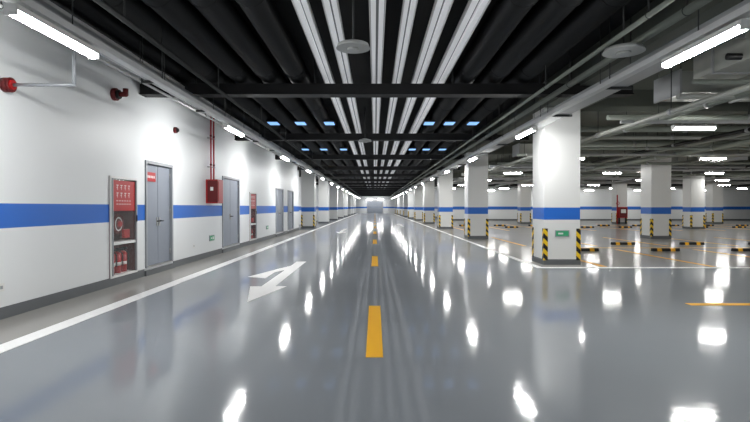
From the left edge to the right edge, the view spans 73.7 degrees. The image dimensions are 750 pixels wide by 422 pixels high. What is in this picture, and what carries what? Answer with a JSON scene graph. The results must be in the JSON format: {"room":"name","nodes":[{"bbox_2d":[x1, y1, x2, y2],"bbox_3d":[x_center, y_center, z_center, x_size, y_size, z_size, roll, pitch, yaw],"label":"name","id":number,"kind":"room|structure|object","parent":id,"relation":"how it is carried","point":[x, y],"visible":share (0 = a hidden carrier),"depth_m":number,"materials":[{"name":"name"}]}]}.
{"room":"parking garage","nodes":[
{"label":"parking garage","id":0,"kind":"room"},
{"bbox_2d":[0,1,298,307],"bbox_3d":[-4.850,-0.875,9.293,0.400,4.400,42.600,0,0,0],"label":"wall","id":1,"kind":"structure","parent":0,"point":[60,147],"depth_m":8.00,"materials":[{"name":"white paint"}]},
{"bbox_2d":[0,283,3,291],"bbox_3d":[-4.642,0.950,6.208,0.016,0.100,0.100,0,0,0],"label":"wall socket","id":2,"kind":"object","parent":1,"relation":"attached to","point":[1,284],"visible":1,"depth_m":6.21,"materials":[{"name":"white plastic"}]},
{"bbox_2d":[0,49,75,92],"bbox_3d":[-4.199,-1.768,6.266,0.902,0.565,0.190,0,0,0],"label":"pipe","id":3,"kind":"object","parent":1,"relation":"attached to","point":[7,84],"visible":0.98,"depth_m":6.25,"materials":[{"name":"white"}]},
{"bbox_2d":[110,88,127,100],"bbox_3d":[-4.517,-2.071,8.884,0.266,0.214,0.220,0,0,0],"label":"flange","id":4,"kind":"object","parent":1,"relation":"attached to","point":[115,94],"visible":1,"depth_m":8.84,"materials":[{"name":"red metal"}]},
{"bbox_2d":[109,176,137,278],"bbox_3d":[-4.780,0.281,9.233,0.380,1.810,0.980,0,0,0],"label":"cabinet","id":5,"kind":"object","parent":1,"relation":"attached to","point":[123,217],"visible":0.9,"depth_m":9.38,"materials":[{"name":"red metal"}]},
{"bbox_2d":[0,228,298,319],"bbox_3d":[-4.625,1.249,9.310,0.050,0.147,42.600,0,0,0],"label":"baseboard","id":6,"kind":"structure","parent":1,"relation":"attached to","point":[29,305],"depth_m":8.41,"materials":[{"name":"paint"}]},
{"bbox_2d":[145,160,172,267],"bbox_3d":[-4.700,0.059,10.776,0.180,2.190,1.350,0,0,0],"label":"door","id":7,"kind":"structure","parent":1,"relation":"in","point":[158,176],"depth_m":10.81,"materials":[{"name":"grey metal"}]},
{"bbox_2d":[173,127,178,132],"bbox_3d":[-4.593,-1.873,11.585,0.115,0.136,0.140,0,0,0],"label":"bell","id":8,"kind":"object","parent":1,"relation":"attached to","point":[175,129],"visible":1,"depth_m":11.54,"materials":[{"name":"red metal"}]},
{"bbox_2d":[209,235,213,240],"bbox_3d":[-4.634,0.766,14.207,0.032,0.160,0.400,0,0,0],"label":"exit sign","id":9,"kind":"object","parent":1,"relation":"attached to","point":[211,237],"visible":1,"depth_m":14.13,"materials":[{"name":"green plastic"}]},
{"bbox_2d":[206,117,222,202],"bbox_3d":[-4.482,-1.412,13.975,0.335,2.400,0.528,0,0,0],"label":"control box","id":10,"kind":"object","parent":1,"relation":"attached to","point":[214,187],"visible":0.98,"depth_m":13.84,"materials":[{"name":"red metal"}]},
{"bbox_2d":[222,176,239,247],"bbox_3d":[-4.700,0.015,16.151,0.180,2.190,1.900,0,0,0],"label":"door","id":11,"kind":"structure","parent":1,"relation":"in","point":[230,205],"depth_m":16.19,"materials":[{"name":"grey metal"}]},
{"bbox_2d":[249,192,256,240],"bbox_3d":[-4.780,0.203,19.002,0.380,1.810,1.000,0,0,0],"label":"cabinet","id":12,"kind":"object","parent":1,"relation":"attached to","point":[252,196],"visible":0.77,"depth_m":19.19,"materials":[{"name":"red metal"}]},
{"bbox_2d":[276,188,283,232],"bbox_3d":[-4.700,-0.025,24.351,0.180,2.140,1.900,0,0,0],"label":"door","id":13,"kind":"structure","parent":1,"relation":"in","point":[279,192],"depth_m":24.50,"materials":[{"name":"grey metal"}]},
{"bbox_2d":[288,190,293,229],"bbox_3d":[-4.700,-0.051,27.500,0.180,2.140,1.800,0,0,0],"label":"door","id":14,"kind":"structure","parent":1,"relation":"in","point":[290,193],"depth_m":27.70,"materials":[{"name":"grey metal"}]},
{"bbox_2d":[299,170,317,224],"bbox_3d":[-7.025,-1.371,71.141,3.950,4.400,81.700,0,0,0],"label":"wall","id":15,"kind":"structure","parent":0,"point":[299,170],"depth_m":40.27,"materials":[{"name":"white paint"}]},
{"bbox_2d":[0,213,749,421],"bbox_3d":[16.500,1.099,50.010,51.000,0.200,124.000,0,0,0],"label":"floor","id":16,"kind":"structure","parent":0,"point":[471,332],"depth_m":5.05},
{"bbox_2d":[0,230,310,343],"bbox_3d":[-4.200,1.324,9.311,0.900,0.003,42.600,0,0,0],"label":"walkway","id":17,"kind":"object","parent":16,"relation":"on","point":[14,327],"visible":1,"depth_m":7.80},
{"bbox_2d":[0,213,357,352],"bbox_3d":[-3.690,1.012,48.010,0.220,0.005,120.000,0,0,0],"label":"lane edge line","id":18,"kind":"object","parent":16,"relation":"on","point":[33,336],"visible":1,"depth_m":6.94,"materials":[{"name":"white paint"}]},
{"bbox_2d":[247,261,305,301],"bbox_3d":[-2.050,1.317,10.086,0.980,0.004,5.450,0,0,0],"label":"arrow marking","id":19,"kind":"object","parent":16,"relation":"on","point":[255,292],"visible":1,"depth_m":9.37,"materials":[{"name":"white paint"}]},
{"bbox_2d":[301,170,315,227],"bbox_3d":[-4.435,-1.068,33.428,0.894,4.400,0.894,0,0,0],"label":"concrete column","id":20,"kind":"structure","parent":16,"relation":"on","point":[308,180],"depth_m":32.99,"materials":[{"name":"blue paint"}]},
{"bbox_2d":[318,177,329,222],"bbox_3d":[-4.435,-1.149,43.427,0.894,4.400,0.894,0,0,0],"label":"concrete column","id":21,"kind":"structure","parent":16,"relation":"on","point":[323,186],"depth_m":43.00,"materials":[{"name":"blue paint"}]},
{"bbox_2d":[329,185,337,219],"bbox_3d":[-4.435,-1.229,53.427,0.894,4.400,0.894,0,0,0],"label":"concrete column","id":22,"kind":"structure","parent":16,"relation":"on","point":[333,190],"depth_m":52.99,"materials":[{"name":"white paint"}]},
{"bbox_2d":[338,188,343,217],"bbox_3d":[-4.435,-1.309,63.426,0.894,4.400,0.894,0,0,0],"label":"concrete column","id":23,"kind":"structure","parent":16,"relation":"on","point":[340,192],"depth_m":62.99,"materials":[{"name":"white paint"}]},
{"bbox_2d":[344,191,347,216],"bbox_3d":[-4.435,-1.389,73.426,0.894,4.400,0.894,0,0,0],"label":"concrete column","id":24,"kind":"structure","parent":16,"relation":"on","point":[345,193],"depth_m":73.00,"materials":[{"name":"white concrete"}]},
{"bbox_2d":[348,193,350,214],"bbox_3d":[-4.435,-1.470,83.426,0.894,4.400,0.894,0,0,0],"label":"concrete column","id":25,"kind":"structure","parent":16,"relation":"on","point":[349,194],"depth_m":82.98,"materials":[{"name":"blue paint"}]},
{"bbox_2d":[351,195,353,214],"bbox_3d":[-4.435,-1.550,93.426,0.894,4.400,0.894,0,0,0],"label":"concrete column","id":26,"kind":"structure","parent":16,"relation":"on","point":[352,196],"depth_m":93.01,"materials":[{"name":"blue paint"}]},
{"bbox_2d":[354,196,355,213],"bbox_3d":[-4.435,-1.630,103.425,0.894,4.400,0.894,0,0,0],"label":"concrete column","id":27,"kind":"structure","parent":16,"relation":"on","point":[354,196],"depth_m":103.00,"materials":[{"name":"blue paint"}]},
{"bbox_2d":[366,219,382,356],"bbox_3d":[-0.005,0.978,52.335,0.160,0.004,109.670,0,0,0],"label":"centre line marking","id":28,"kind":"object","parent":16,"relation":"on","point":[374,348],"visible":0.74,"depth_m":5.65,"materials":[{"name":"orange paint"}]},
{"bbox_2d":[395,197,396,213],"bbox_3d":[4.515,-1.618,101.925,0.894,4.400,0.894,0,0,0],"label":"concrete column","id":29,"kind":"structure","parent":16,"relation":"on","point":[395,197],"depth_m":101.50,"materials":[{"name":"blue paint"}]},
{"bbox_2d":[397,196,399,214],"bbox_3d":[4.515,-1.538,91.926,0.894,4.400,0.894,0,0,0],"label":"concrete column","id":30,"kind":"structure","parent":16,"relation":"on","point":[398,197],"depth_m":91.50,"materials":[{"name":"white paint"}]},
{"bbox_2d":[400,194,402,215],"bbox_3d":[4.515,-1.458,81.926,0.894,4.400,0.894,0,0,0],"label":"concrete column","id":31,"kind":"structure","parent":16,"relation":"on","point":[401,196],"depth_m":81.50,"materials":[{"name":"white paint"}]},
{"bbox_2d":[403,192,407,216],"bbox_3d":[4.515,-1.377,71.926,0.894,4.400,0.894,0,0,0],"label":"concrete column","id":32,"kind":"structure","parent":16,"relation":"on","point":[405,195],"depth_m":71.50,"materials":[{"name":"white paint"}]},
{"bbox_2d":[408,189,413,217],"bbox_3d":[4.515,-1.297,61.927,0.894,4.400,0.894,0,0,0],"label":"concrete column","id":33,"kind":"structure","parent":16,"relation":"on","point":[411,192],"depth_m":61.49,"materials":[{"name":"white paint"}]},
{"bbox_2d":[414,185,422,220],"bbox_3d":[4.515,-1.217,51.927,0.894,4.400,0.894,0,0,0],"label":"concrete column","id":34,"kind":"structure","parent":16,"relation":"on","point":[418,192],"depth_m":51.50,"materials":[{"name":"white paint"}]},
{"bbox_2d":[392,213,749,267],"bbox_3d":[22.860,0.918,59.719,38.280,0.006,96.580,0,0,0],"label":"lane edge line","id":35,"kind":"object","parent":16,"relation":"on","point":[509,256],"visible":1,"depth_m":11.52,"materials":[{"name":"white paint"}]},
{"bbox_2d":[413,220,749,266],"bbox_3d":[22.925,1.144,31.760,38.150,0.003,40.500,0,0,0],"label":"bay","id":36,"kind":"object","parent":16,"relation":"on","point":[607,256],"visible":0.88,"depth_m":19.67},
{"bbox_2d":[423,178,434,223],"bbox_3d":[4.515,-1.137,42.027,0.894,4.400,0.894,0,0,0],"label":"concrete column","id":37,"kind":"structure","parent":36,"relation":"on","point":[428,187],"depth_m":41.59,"materials":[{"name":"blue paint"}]},
{"bbox_2d":[437,170,452,228],"bbox_3d":[4.515,-1.059,32.227,0.894,4.400,0.894,0,0,0],"label":"concrete column","id":38,"kind":"structure","parent":36,"relation":"on","point":[444,182],"depth_m":31.80,"materials":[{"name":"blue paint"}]},
{"bbox_2d":[464,152,487,238],"bbox_3d":[4.515,-0.979,22.328,0.894,4.400,0.894,0,0,0],"label":"concrete column","id":39,"kind":"structure","parent":36,"relation":"on","point":[476,171],"depth_m":21.90,"materials":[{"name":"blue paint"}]},
{"bbox_2d":[517,172,530,223],"bbox_3d":[12.535,-1.137,42.027,0.894,4.400,0.894,0,0,0],"label":"concrete column","id":40,"kind":"structure","parent":36,"relation":"on","point":[523,192],"depth_m":41.59,"materials":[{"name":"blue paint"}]},
{"bbox_2d":[532,107,580,264],"bbox_3d":[4.515,-0.900,12.491,0.894,4.400,0.909,0,0,0],"label":"concrete column","id":41,"kind":"structure","parent":36,"relation":"on","point":[556,231],"depth_m":12.07,"materials":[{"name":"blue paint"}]},
{"bbox_2d":[581,248,598,250],"bbox_3d":[6.630,1.224,15.810,0.850,0.090,0.140,0,0,0],"label":"wheel stop","id":42,"kind":"object","parent":36,"relation":"on","point":[582,249],"visible":0.63,"depth_m":15.76,"materials":[{"name":"black rubber"}]},
{"bbox_2d":[453,224,749,266],"bbox_3d":[22.650,1.184,26.360,34.700,0.003,29.300,0,0,0],"label":"bay","id":43,"kind":"object","parent":36,"relation":"on","point":[505,224],"depth_m":18.10,"materials":[{"name":"white paint"}]},
{"bbox_2d":[611,176,626,223],"bbox_3d":[20.535,-1.137,42.027,0.894,4.400,0.894,0,0,0],"label":"concrete column","id":44,"kind":"structure","parent":36,"relation":"on","point":[620,190],"depth_m":41.59,"materials":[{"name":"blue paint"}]},
{"bbox_2d":[616,195,627,223],"bbox_3d":[20.395,-0.134,41.395,0.910,2.396,0.310,0,0,0],"label":"box","id":45,"kind":"object","parent":36,"relation":"on","point":[622,212],"visible":1,"depth_m":41.27,"materials":[{"name":"red metal"}]},
{"bbox_2d":[611,242,634,244],"bbox_3d":[9.180,1.202,18.510,0.850,0.090,0.140,0,0,0],"label":"wheel stop","id":46,"kind":"object","parent":36,"relation":"on","point":[612,243],"visible":1,"depth_m":18.45,"materials":[{"name":"black rubber"}]},
{"bbox_2d":[640,156,671,238],"bbox_3d":[12.535,-0.979,22.328,0.894,4.400,0.894,0,0,0],"label":"concrete column","id":47,"kind":"structure","parent":36,"relation":"on","point":[655,220],"depth_m":21.90,"materials":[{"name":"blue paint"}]},
{"bbox_2d":[651,248,679,250],"bbox_3d":[9.180,1.224,15.810,0.850,0.090,0.140,0,0,0],"label":"wheel stop","id":48,"kind":"object","parent":36,"relation":"on","point":[652,249],"visible":1,"depth_m":15.76,"materials":[{"name":"black rubber"}]},
{"bbox_2d":[679,242,704,244],"bbox_3d":[11.730,1.202,18.510,0.850,0.090,0.140,0,0,0],"label":"wheel stop","id":49,"kind":"object","parent":36,"relation":"on","point":[680,243],"visible":1,"depth_m":18.45,"materials":[{"name":"black rubber"}]},
{"bbox_2d":[682,169,704,228],"bbox_3d":[20.535,-1.059,32.227,0.894,4.400,0.894,0,0,0],"label":"concrete column","id":50,"kind":"structure","parent":36,"relation":"on","point":[693,217],"depth_m":31.80,"materials":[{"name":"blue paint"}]},
{"bbox_2d":[706,176,722,223],"bbox_3d":[28.535,-1.137,42.027,0.894,4.400,0.894,0,0,0],"label":"concrete column","id":51,"kind":"structure","parent":36,"relation":"on","point":[714,193],"depth_m":41.60,"materials":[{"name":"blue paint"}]},
{"bbox_2d":[731,248,749,250],"bbox_3d":[11.730,1.224,15.810,0.850,0.090,0.140,0,0,0],"label":"wheel stop","id":52,"kind":"object","parent":36,"relation":"on","point":[732,249],"visible":1,"depth_m":15.76,"materials":[{"name":"black rubber"}]},
{"bbox_2d":[685,303,749,304],"bbox_3d":[20.600,1.340,7.186,32.200,0.004,0.150,0,0,0],"label":"lane","id":53,"kind":"object","parent":16,"relation":"on","point":[685,303],"visible":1,"depth_m":7.23,"materials":[{"name":"orange paint"}]},
{"bbox_2d":[356,196,394,212],"bbox_3d":[16.500,-1.700,112.140,51.000,4.400,0.300,0,0,0],"label":"wall","id":54,"kind":"structure","parent":0,"point":[388,203],"depth_m":112.00,"materials":[{"name":"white paint"}]},
{"bbox_2d":[367,201,382,212],"bbox_3d":[0.000,-0.899,111.926,3.600,2.800,0.140,0,0,0],"label":"roller shutter","id":55,"kind":"object","parent":54,"relation":"attached to","point":[372,206],"visible":0.94,"depth_m":111.94,"materials":[{"name":"grey metal"}]},
{"bbox_2d":[139,58,633,195],"bbox_3d":[-0.450,-2.986,46.838,11.100,0.780,114.200,0,0,0],"label":"ceiling beam","id":56,"kind":"structure","parent":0,"point":[314,90],"depth_m":10.05,"materials":[{"name":"black metal"}]},
{"bbox_2d":[193,0,653,183],"bbox_3d":[16.500,-3.501,49.974,51.000,0.200,124.000,0,0,0],"label":"ceiling","id":57,"kind":"structure","parent":0,"point":[360,63],"depth_m":9.59,"materials":[{"name":"black paint"}]},
{"bbox_2d":[1,0,356,195],"bbox_3d":[-3.500,-2.865,47.979,0.380,1.040,120.000,0,0,0],"label":"cable tray","id":58,"kind":"object","parent":57,"relation":"hanging from","point":[40,2],"visible":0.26,"depth_m":7.88,"materials":[{"name":"silver metal"}]},
{"bbox_2d":[8,0,360,198],"bbox_3d":[-3.100,-2.770,47.979,0.100,1.230,120.000,0,0,0],"label":"lighting trunking","id":59,"kind":"object","parent":57,"relation":"hanging from","point":[35,7],"visible":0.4,"depth_m":6.45,"materials":[{"name":"grey metal"}]},
{"bbox_2d":[3,3,99,58],"bbox_3d":[-3.100,-1.739,4.886,0.120,0.140,1.280,0,0,0],"label":"tube light","id":60,"kind":"object","parent":59,"relation":"attached to","point":[14,10],"visible":1,"depth_m":4.69,"materials":[{"name":"white plastic"}]},
{"bbox_2d":[223,123,243,136],"bbox_3d":[-3.100,-1.788,10.986,0.120,0.140,1.280,0,0,0],"label":"tube light","id":61,"kind":"object","parent":59,"relation":"attached to","point":[227,126],"visible":1,"depth_m":10.80,"materials":[{"name":"white plastic"}]},
{"bbox_2d":[279,154,288,160],"bbox_3d":[-3.100,-1.837,17.086,0.120,0.140,1.280,0,0,0],"label":"tube light","id":62,"kind":"object","parent":59,"relation":"attached to","point":[282,156],"visible":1,"depth_m":16.84,"materials":[{"name":"white plastic"}]},
{"bbox_2d":[43,0,340,185],"bbox_3d":[-3.850,-3.015,47.977,0.320,0.740,120.000,0,0,0],"label":"cable tray","id":63,"kind":"object","parent":57,"relation":"hanging from","point":[46,1],"visible":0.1,"depth_m":7.75,"materials":[{"name":"grey metal"}]},
{"bbox_2d":[49,0,630,182],"bbox_3d":[-0.450,-3.085,47.977,7.348,0.448,120.000,0,0,0],"label":"ducts","id":64,"kind":"object","parent":57,"relation":"hanging from","point":[552,28],"visible":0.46,"depth_m":8.13,"materials":[{"name":"metal"}]},
{"bbox_2d":[336,0,369,53],"bbox_3d":[-0.270,-2.515,6.180,0.420,1.070,0.420,0,0,0],"label":"disc","id":65,"kind":"object","parent":57,"relation":"hanging from","point":[351,46],"depth_m":6.14,"materials":[{"name":"white metal"}]},
{"bbox_2d":[0,0,712,196],"bbox_3d":[-0.326,-2.891,47.978,7.612,0.988,120.000,0,0,0],"label":"pipes","id":66,"kind":"object","parent":57,"relation":"hanging from","point":[687,10],"depth_m":7.80,"materials":[{"name":"grey metal"}]},
{"bbox_2d":[358,138,371,142],"bbox_3d":[-0.300,-2.585,14.980,0.400,1.070,0.400,0,0,0],"label":"disc","id":67,"kind":"object","parent":57,"relation":"hanging from","point":[364,140],"depth_m":14.89,"materials":[{"name":"white metal"}]},
{"bbox_2d":[266,110,480,154],"bbox_3d":[-0.050,-2.889,19.802,6.240,0.540,10.510,0,0,0],"label":"panels","id":68,"kind":"object","parent":57,"relation":"attached to","point":[271,122],"visible":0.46,"depth_m":14.73,"materials":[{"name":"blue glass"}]},
{"bbox_2d":[291,0,490,182],"bbox_3d":[0.197,-3.150,47.976,2.449,0.470,120.000,0,0,0],"label":"strips","id":69,"kind":"object","parent":57,"relation":"attached to","point":[474,10],"visible":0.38,"depth_m":8.12,"materials":[{"name":"white metal"}]},
{"bbox_2d":[453,157,532,180],"bbox_3d":[7.950,-2.730,37.979,1.160,0.910,24.040,0,0,0],"label":"ventilation duct","id":70,"kind":"object","parent":57,"relation":"hanging from","point":[499,172],"visible":0.19,"depth_m":28.68,"materials":[{"name":"silver metal"}]},
{"bbox_2d":[391,3,749,198],"bbox_3d":[3.420,-2.770,47.979,0.100,1.230,120.000,0,0,0],"label":"lighting trunking","id":71,"kind":"object","parent":57,"relation":"hanging from","point":[742,12],"visible":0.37,"depth_m":6.68,"materials":[{"name":"grey metal"}]},
{"bbox_2d":[468,155,477,161],"bbox_3d":[3.420,-1.840,17.436,0.120,0.140,1.280,0,0,0],"label":"tube light","id":72,"kind":"object","parent":71,"relation":"attached to","point":[475,156],"visible":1,"depth_m":17.23,"materials":[{"name":"white plastic"}]},
{"bbox_2d":[515,126,536,138],"bbox_3d":[3.420,-1.791,11.336,0.120,0.140,1.280,0,0,0],"label":"tube light","id":73,"kind":"object","parent":71,"relation":"attached to","point":[530,129],"visible":1,"depth_m":11.15,"materials":[{"name":"white plastic"}]},
{"bbox_2d":[661,19,749,67],"bbox_3d":[3.420,-1.742,5.236,0.120,0.140,1.280,0,0,0],"label":"tube light","id":74,"kind":"object","parent":71,"relation":"attached to","point":[737,27],"visible":1,"depth_m":5.07,"materials":[{"name":"white plastic"}]},
{"bbox_2d":[394,0,749,197],"bbox_3d":[3.800,-2.815,47.979,0.520,1.140,120.000,0,0,0],"label":"cable tray","id":75,"kind":"object","parent":57,"relation":"hanging from","point":[626,84],"visible":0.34,"depth_m":8.16,"materials":[{"name":"silver metal"}]},
{"bbox_2d":[435,67,749,188],"bbox_3d":[17.765,-2.454,19.931,24.654,1.172,63.900,0,0,0],"label":"pipes","id":76,"kind":"object","parent":57,"relation":"attached to","point":[744,90],"visible":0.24,"depth_m":14.33,"materials":[{"name":"grey metal"}]},
{"bbox_2d":[435,53,749,187],"bbox_3d":[22.600,-2.519,26.791,34.800,1.152,40.584,0,0,0],"label":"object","id":77,"kind":"object","parent":57,"relation":"attached to","point":[603,145],"visible":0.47,"depth_m":15.37,"materials":[{"name":"grey metal"}]},
{"bbox_2d":[453,74,749,188],"bbox_3d":[18.500,-2.817,53.829,43.000,1.230,112.780,0,0,0],"label":"lighting","id":78,"kind":"object","parent":57,"relation":"attached to","point":[658,121],"visible":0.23,"depth_m":17.19,"materials":[{"name":"grey metal"}]},
{"bbox_2d":[503,171,521,173],"bbox_3d":[6.750,-1.897,24.486,0.900,0.140,0.120,0,0,0],"label":"tube light","id":79,"kind":"object","parent":78,"relation":"attached to","point":[507,172],"visible":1,"depth_m":24.46,"materials":[{"name":"white plastic"}]},
{"bbox_2d":[602,171,621,173],"bbox_3d":[11.600,-1.897,24.486,0.900,0.140,0.120,0,0,0],"label":"tube light","id":80,"kind":"object","parent":78,"relation":"attached to","point":[606,172],"visible":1,"depth_m":24.43,"materials":[{"name":"white plastic"}]},
{"bbox_2d":[671,123,716,129],"bbox_3d":[6.750,-1.785,10.586,0.900,0.140,0.120,0,0,0],"label":"tube light","id":81,"kind":"object","parent":78,"relation":"attached to","point":[673,127],"visible":1,"depth_m":10.54,"materials":[{"name":"white plastic"}]},
{"bbox_2d":[698,156,726,159],"bbox_3d":[11.600,-1.838,17.186,0.900,0.140,0.120,0,0,0],"label":"tube light","id":82,"kind":"object","parent":78,"relation":"attached to","point":[700,157],"visible":1,"depth_m":17.13,"materials":[{"name":"white plastic"}]},
{"bbox_2d":[704,171,723,173],"bbox_3d":[16.600,-1.897,24.486,0.900,0.140,0.120,0,0,0],"label":"tube light","id":83,"kind":"object","parent":78,"relation":"attached to","point":[708,172],"visible":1,"depth_m":24.45,"materials":[{"name":"white plastic"}]},
{"bbox_2d":[714,179,729,180],"bbox_3d":[21.500,-1.949,30.985,0.900,0.140,0.120,0,0,0],"label":"tube light","id":84,"kind":"object","parent":78,"relation":"attached to","point":[714,179],"visible":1,"depth_m":30.93,"materials":[{"name":"white plastic"}]},
{"bbox_2d":[602,6,645,57],"bbox_3d":[3.150,-2.516,6.330,0.500,1.070,0.500,0,0,0],"label":"disc","id":85,"kind":"object","parent":57,"relation":"hanging from","point":[622,50],"depth_m":6.27,"materials":[{"name":"white metal"}]},
{"bbox_2d":[512,141,749,156],"bbox_3d":[19.790,-2.609,19.830,28.420,0.860,0.960,0,0,0],"label":"ventilation duct","id":86,"kind":"object","parent":57,"relation":"hanging from","point":[518,148],"visible":0.26,"depth_m":19.38,"materials":[{"name":"silver metal"}]},
{"bbox_2d":[580,156,747,180],"bbox_3d":[15.050,-2.710,35.469,1.160,0.910,29.020,0,0,0],"label":"ventilation duct","id":87,"kind":"object","parent":57,"relation":"hanging from","point":[679,158],"visible":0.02,"depth_m":23.65,"materials":[{"name":"silver metal"}]},
{"bbox_2d":[654,63,749,103],"bbox_3d":[17.790,-2.552,9.580,24.420,0.810,0.860,0,0,0],"label":"ventilation duct","id":88,"kind":"object","parent":57,"relation":"hanging from","point":[681,80],"visible":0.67,"depth_m":9.22,"materials":[{"name":"silver metal"}]},
{"bbox_2d":[693,31,749,78],"bbox_3d":[5.750,-2.494,-0.780,0.760,0.760,18.520,0,0,0],"label":"ventilation duct","id":89,"kind":"object","parent":57,"relation":"hanging from","point":[710,64],"visible":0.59,"depth_m":7.88,"materials":[{"name":"silver metal"}]},
{"bbox_2d":[434,189,436,216],"bbox_3d":[8.150,-1.459,82.141,0.300,4.400,59.700,0,0,0],"label":"wall","id":90,"kind":"structure","parent":0,"point":[435,203],"depth_m":66.11,"materials":[{"name":"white paint"}]},
{"bbox_2d":[408,0,749,185],"bbox_3d":[4.575,-3.085,47.977,1.050,0.600,120.000,0,0,0],"label":"ceiling beam","id":91,"kind":"structure","parent":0,"point":[713,8],"depth_m":8.31,"materials":[{"name":"grey metal"}]},
{"bbox_2d":[436,90,749,180],"bbox_3d":[23.550,-2.775,19.978,36.900,0.530,64.000,0,0,0],"label":"ceiling beam concrete","id":92,"kind":"structure","parent":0,"point":[641,102],"depth_m":12.28,"materials":[{"name":"grey concrete"}]},
{"bbox_2d":[453,58,736,172],"bbox_3d":[23.550,-3.100,19.976,36.900,0.120,64.000,0,0,0],"label":"soffit","id":93,"kind":"structure","parent":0,"point":[648,84],"depth_m":17.46,"materials":[{"name":"grey concrete"}]},
{"bbox_2d":[453,180,749,218],"bbox_3d":[25.000,-1.219,52.142,34.000,4.400,0.300,0,0,0],"label":"wall","id":94,"kind":"structure","parent":0,"point":[502,203],"depth_m":51.99,"materials":[{"name":"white paint"}]},
{"bbox_2d":[453,219,749,219],"bbox_3d":[25.000,0.906,52.002,34.000,0.147,0.015,0,0,0],"label":"baseboard","id":95,"kind":"structure","parent":94,"relation":"attached to","point":[453,219],"depth_m":51.99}
]}

